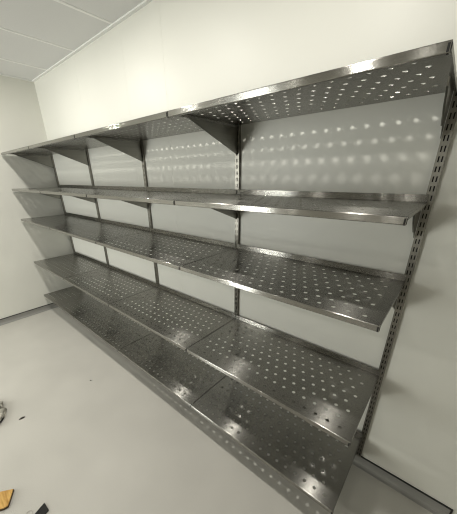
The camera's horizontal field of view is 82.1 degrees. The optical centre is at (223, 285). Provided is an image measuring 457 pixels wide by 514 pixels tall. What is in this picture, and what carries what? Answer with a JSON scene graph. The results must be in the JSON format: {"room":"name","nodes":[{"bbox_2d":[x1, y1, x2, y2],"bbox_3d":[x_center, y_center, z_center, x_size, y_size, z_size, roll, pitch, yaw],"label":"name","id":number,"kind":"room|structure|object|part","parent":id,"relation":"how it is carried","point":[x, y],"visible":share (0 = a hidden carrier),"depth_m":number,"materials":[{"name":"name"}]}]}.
{"room":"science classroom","nodes":[
{"label":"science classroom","id":0,"kind":"room"},
{"bbox_2d":[0,75,76,318],"bbox_3d":[-3.389,-0.379,1.807,0.100,2.512,4.200,18,29,37],"label":"wall","id":1,"kind":"structure","parent":0,"point":[24,284],"depth_m":2.97,"materials":[{"name":"white paint"}]},
{"bbox_2d":[0,296,79,325],"bbox_3d":[-3.294,0.753,2.276,0.030,0.060,4.100,18,29,37],"label":"baseboard","id":2,"kind":"structure","parent":1,"relation":"attached to","point":[50,306],"depth_m":3.23,"materials":[{"name":"grey plastic"}]},
{"bbox_2d":[0,0,111,69],"bbox_3d":[-1.037,-0.810,-0.483,6.027,0.002,4.100,18,29,37],"label":"trim","id":3,"kind":"structure","parent":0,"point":[58,1],"depth_m":1.81,"materials":[{"name":"white metal"}]},
{"bbox_2d":[0,0,143,79],"bbox_3d":[-1.037,-0.857,-0.502,6.227,0.100,4.300,18,29,37],"label":"ceiling","id":4,"kind":"structure","parent":0,"point":[51,21],"depth_m":1.78,"materials":[{"name":"tile"}]},
{"bbox_2d":[0,303,432,513],"bbox_3d":[-1.009,1.553,0.505,6.227,0.100,4.300,18,29,37],"label":"floor","id":5,"kind":"structure","parent":0,"point":[118,441],"depth_m":1.65,"materials":[{"name":"plastic"}]},
{"bbox_2d":[0,401,6,422],"bbox_3d":[-1.661,0.906,1.880,0.159,0.047,0.331,-17,28,-34],"label":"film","id":6,"kind":"object","parent":5,"relation":"on","point":[3,409],"visible":1,"depth_m":1.89,"materials":[{"name":"plastic"}]},
{"bbox_2d":[0,489,13,510],"bbox_3d":[-1.191,1.131,1.370,0.146,0.016,0.095,-6,23,-13],"label":"timber offcut","id":7,"kind":"object","parent":5,"relation":"on","point":[5,496],"visible":1,"depth_m":1.38,"materials":[{"name":"orange wood"}]},
{"bbox_2d":[35,503,48,513],"bbox_3d":[-0.943,1.168,1.288,0.053,0.005,0.173,8,24,19],"label":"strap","id":8,"kind":"object","parent":5,"relation":"on","point":[43,509],"visible":1,"depth_m":1.34,"materials":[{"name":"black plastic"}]},
{"bbox_2d":[34,0,456,513],"bbox_3d":[0.337,-0.282,1.472,6.227,2.512,0.100,18,29,37],"label":"wall","id":9,"kind":"structure","parent":0,"point":[167,55],"depth_m":1.29,"materials":[{"name":"white paint"}]},
{"bbox_2d":[1,146,84,167],"bbox_3d":[-1.794,-1.273,2.596,0.901,0.166,0.461,18,29,37],"label":"wall shelf","id":10,"kind":"object","parent":9,"relation":"attached to","point":[24,150],"depth_m":2.81,"materials":[{"name":"silver metal"}]},
{"bbox_3d":[-2.098,-1.385,2.911,0.006,0.136,0.346,18,29,37],"label":"shelf bracket","id":11,"kind":"part","parent":10,"relation":"part of","materials":[{"name":"silver metal"}]},
{"bbox_2d":[12,185,91,198],"bbox_3d":[-1.790,-0.954,2.729,0.901,0.166,0.461,18,29,37],"label":"wall shelf","id":12,"kind":"object","parent":9,"relation":"attached to","point":[60,187],"depth_m":2.73,"materials":[{"name":"silver metal"}]},
{"bbox_3d":[-2.094,-1.066,3.044,0.006,0.136,0.346,18,29,37],"label":"shelf bracket","id":13,"kind":"part","parent":12,"relation":"part of","materials":[{"name":"silver metal"}]},
{"bbox_2d":[18,187,89,190],"bbox_3d":[-1.788,-1.000,2.709,0.894,0.011,0.448,18,29,37],"label":"tray","id":14,"kind":"object","parent":12,"relation":"on","point":[49,188],"depth_m":2.67,"materials":[{"name":"silver metal"}]},
{"bbox_2d":[21,212,98,229],"bbox_3d":[-1.786,-0.714,2.826,0.895,0.051,0.459,18,29,37],"label":"wall shelf","id":15,"kind":"object","parent":9,"relation":"attached to","point":[46,222],"visible":0.99,"depth_m":2.79,"materials":[{"name":"silver metal"}]},
{"bbox_2d":[24,214,95,226],"bbox_3d":[-1.785,-0.708,2.831,0.894,0.011,0.448,18,29,37],"label":"tray","id":16,"kind":"object","parent":15,"relation":"on","point":[55,220],"depth_m":2.79,"materials":[{"name":"silver metal"}]},
{"bbox_2d":[51,155,78,270],"bbox_3d":[-1.972,-0.720,3.338,0.027,1.797,0.015,18,29,37],"label":"upright","id":17,"kind":"object","parent":9,"relation":"attached to","point":[54,168],"visible":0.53,"depth_m":3.18,"materials":[{"name":"silver metal"}]},
{"bbox_2d":[28,134,107,165],"bbox_3d":[-1.109,-1.055,2.055,0.901,0.166,0.462,18,29,37],"label":"wall shelf","id":18,"kind":"object","parent":9,"relation":"attached to","point":[70,142],"depth_m":2.17,"materials":[{"name":"silver metal"}]},
{"bbox_3d":[-1.412,-1.167,2.370,0.006,0.136,0.346,18,29,37],"label":"shelf bracket","id":19,"kind":"part","parent":18,"relation":"part of","materials":[{"name":"silver metal"}]},
{"bbox_2d":[34,251,106,279],"bbox_3d":[-1.781,-0.255,3.018,0.895,0.051,0.459,18,29,37],"label":"wall shelf","id":20,"kind":"object","parent":9,"relation":"attached to","point":[62,272],"visible":0.99,"depth_m":2.98,"materials":[{"name":"silver metal"}]},
{"bbox_2d":[0,0,152,81],"bbox_3d":[-1.037,-0.807,-0.481,6.027,0.008,4.100,18,29,37],"label":"trim","id":21,"kind":"structure","parent":9,"relation":"attached to","point":[145,2],"depth_m":1.91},
{"bbox_2d":[44,284,110,317],"bbox_3d":[-1.776,0.145,3.185,0.895,0.051,0.459,18,29,37],"label":"wall shelf","id":22,"kind":"object","parent":9,"relation":"attached to","point":[58,296],"visible":0.85,"depth_m":3.11,"materials":[{"name":"silver metal"}]},
{"bbox_2d":[40,186,144,202],"bbox_3d":[-1.105,-0.736,2.188,0.901,0.166,0.462,18,29,37],"label":"wall shelf","id":23,"kind":"object","parent":9,"relation":"attached to","point":[95,189],"depth_m":2.16,"materials":[{"name":"silver metal"}]},
{"bbox_3d":[-1.408,-0.848,2.503,0.006,0.136,0.346,18,29,37],"label":"shelf bracket","id":24,"kind":"part","parent":23,"relation":"part of","materials":[{"name":"silver metal"}]},
{"bbox_2d":[46,189,137,193],"bbox_3d":[-1.103,-0.781,2.168,0.894,0.011,0.448,18,29,37],"label":"tray","id":25,"kind":"object","parent":23,"relation":"on","point":[73,191],"depth_m":2.11,"materials":[{"name":"silver metal"}]},
{"bbox_2d":[50,218,149,243],"bbox_3d":[-1.101,-0.496,2.285,0.895,0.051,0.459,18,29,37],"label":"wall shelf","id":26,"kind":"object","parent":9,"relation":"attached to","point":[101,225],"visible":0.99,"depth_m":2.24,"materials":[{"name":"silver metal"}]},
{"bbox_2d":[85,149,114,297],"bbox_3d":[-1.286,-0.502,2.797,0.027,1.797,0.015,18,29,37],"label":"upright","id":27,"kind":"object","parent":9,"relation":"attached to","point":[87,153],"visible":0.54,"depth_m":2.64,"materials":[{"name":"silver metal"}]},
{"bbox_2d":[63,265,156,305],"bbox_3d":[-1.095,-0.037,2.477,0.895,0.051,0.459,18,29,37],"label":"wall shelf","id":28,"kind":"object","parent":9,"relation":"attached to","point":[124,277],"visible":1,"depth_m":2.43,"materials":[{"name":"silver metal"}]},
{"bbox_2d":[74,304,160,351],"bbox_3d":[-1.091,0.363,2.645,0.895,0.051,0.459,18,29,37],"label":"wall shelf","id":29,"kind":"object","parent":9,"relation":"attached to","point":[129,334],"visible":0.88,"depth_m":2.56,"materials":[{"name":"silver metal"}]},
{"bbox_2d":[74,111,203,161],"bbox_3d":[-0.423,-0.837,1.514,0.901,0.166,0.461,18,29,37],"label":"wall shelf","id":30,"kind":"object","parent":9,"relation":"attached to","point":[172,126],"depth_m":1.51,"materials":[{"name":"silver metal"}]},
{"bbox_3d":[-0.727,-0.949,1.829,0.006,0.136,0.346,18,29,37],"label":"shelf bracket","id":31,"kind":"part","parent":30,"relation":"part of","materials":[{"name":"silver metal"}]},
{"bbox_2d":[140,140,163,323],"bbox_3d":[-0.601,-0.284,2.256,0.027,1.797,0.015,18,29,37],"label":"upright","id":32,"kind":"object","parent":9,"relation":"attached to","point":[141,142],"visible":0.48,"depth_m":2.09,"materials":[{"name":"silver metal"}]},
{"bbox_2d":[86,187,235,208],"bbox_3d":[-0.419,-0.518,1.647,0.901,0.166,0.461,18,29,37],"label":"wall shelf","id":33,"kind":"object","parent":9,"relation":"attached to","point":[158,195],"depth_m":1.58,"materials":[{"name":"silver metal"}]},
{"bbox_3d":[-0.723,-0.630,1.962,0.006,0.136,0.346,18,29,37],"label":"shelf bracket","id":34,"kind":"part","parent":33,"relation":"part of","materials":[{"name":"silver metal"}]},
{"bbox_2d":[96,228,235,269],"bbox_3d":[-0.415,-0.278,1.744,0.895,0.051,0.459,18,29,37],"label":"wall shelf","id":35,"kind":"object","parent":9,"relation":"attached to","point":[139,242],"visible":1,"depth_m":1.68,"materials":[{"name":"silver metal"}]},
{"bbox_2d":[109,284,234,351],"bbox_3d":[-0.410,0.181,1.936,0.895,0.051,0.459,18,29,37],"label":"wall shelf","id":36,"kind":"object","parent":9,"relation":"attached to","point":[226,316],"visible":1,"depth_m":1.88,"materials":[{"name":"silver metal"}]},
{"bbox_2d":[118,330,232,406],"bbox_3d":[-0.405,0.582,2.104,0.895,0.051,0.459,18,29,37],"label":"wall shelf","id":37,"kind":"object","parent":9,"relation":"attached to","point":[197,393],"visible":0.88,"depth_m":2.01,"materials":[{"name":"silver metal"}]},
{"bbox_2d":[234,125,240,382],"bbox_3d":[0.085,-0.066,1.716,0.027,1.797,0.015,18,29,37],"label":"upright","id":38,"kind":"object","parent":9,"relation":"attached to","point":[238,156],"visible":0.45,"depth_m":1.55,"materials":[{"name":"silver metal"}]},
{"bbox_2d":[91,299,452,513],"bbox_3d":[-0.445,0.629,2.493,4.049,0.060,0.030,18,29,37],"label":"baseboard","id":39,"kind":"structure","parent":9,"relation":"attached to","point":[384,477],"depth_m":1.41,"materials":[{"name":"grey plastic"}]},
{"bbox_2d":[191,371,362,513],"bbox_3d":[0.280,0.800,1.563,0.895,0.051,0.459,18,29,37],"label":"wall shelf","id":40,"kind":"object","parent":9,"relation":"attached to","point":[332,488],"visible":0.87,"depth_m":1.45,"materials":[{"name":"silver metal"}]},
{"bbox_2d":[187,315,380,446],"bbox_3d":[0.276,0.399,1.396,0.895,0.051,0.459,18,29,37],"label":"wall shelf","id":41,"kind":"object","parent":9,"relation":"attached to","point":[349,422],"visible":1,"depth_m":1.31,"materials":[{"name":"silver metal"}]},
{"bbox_2d":[180,244,406,331],"bbox_3d":[0.270,-0.060,1.204,0.895,0.051,0.459,18,29,37],"label":"wall shelf","id":42,"kind":"object","parent":9,"relation":"attached to","point":[376,314],"visible":1,"depth_m":1.11,"materials":[{"name":"silver metal"}]},
{"bbox_2d":[175,189,428,237],"bbox_3d":[0.266,-0.300,1.107,0.901,0.166,0.461,18,29,37],"label":"wall shelf","id":43,"kind":"object","parent":9,"relation":"attached to","point":[385,208],"depth_m":0.98,"materials":[{"name":"silver metal"}]},
{"bbox_3d":[-0.037,-0.412,1.421,0.006,0.136,0.346,18,29,37],"label":"shelf bracket","id":44,"kind":"part","parent":43,"relation":"part of","materials":[{"name":"silver metal"}]},
{"bbox_3d":[0.683,-0.221,0.942,0.005,0.135,0.200,18,29,37],"label":"shelf bracket","id":45,"kind":"part","parent":43,"relation":"part of","materials":[{"name":"grey metal"}]},
{"bbox_2d":[168,39,456,154],"bbox_3d":[0.262,-0.619,0.974,0.901,0.166,0.461,18,29,37],"label":"wall shelf","id":46,"kind":"object","parent":9,"relation":"attached to","point":[440,56],"depth_m":0.83,"materials":[{"name":"silver metal"}]},
{"bbox_3d":[-0.041,-0.731,1.288,0.006,0.136,0.346,18,29,37],"label":"shelf bracket","id":47,"kind":"part","parent":46,"relation":"part of","materials":[{"name":"silver metal"}]},
{"bbox_3d":[0.679,-0.540,0.809,0.005,0.135,0.200,18,29,37],"label":"shelf bracket","id":48,"kind":"part","parent":46,"relation":"part of","materials":[{"name":"silver metal"}]},
{"bbox_2d":[356,91,456,456],"bbox_3d":[0.770,0.152,1.175,0.027,1.797,0.015,18,29,37],"label":"upright","id":49,"kind":"object","parent":9,"relation":"attached to","point":[451,119],"visible":0.96,"depth_m":1.05,"materials":[{"name":"silver metal"}]}
]}

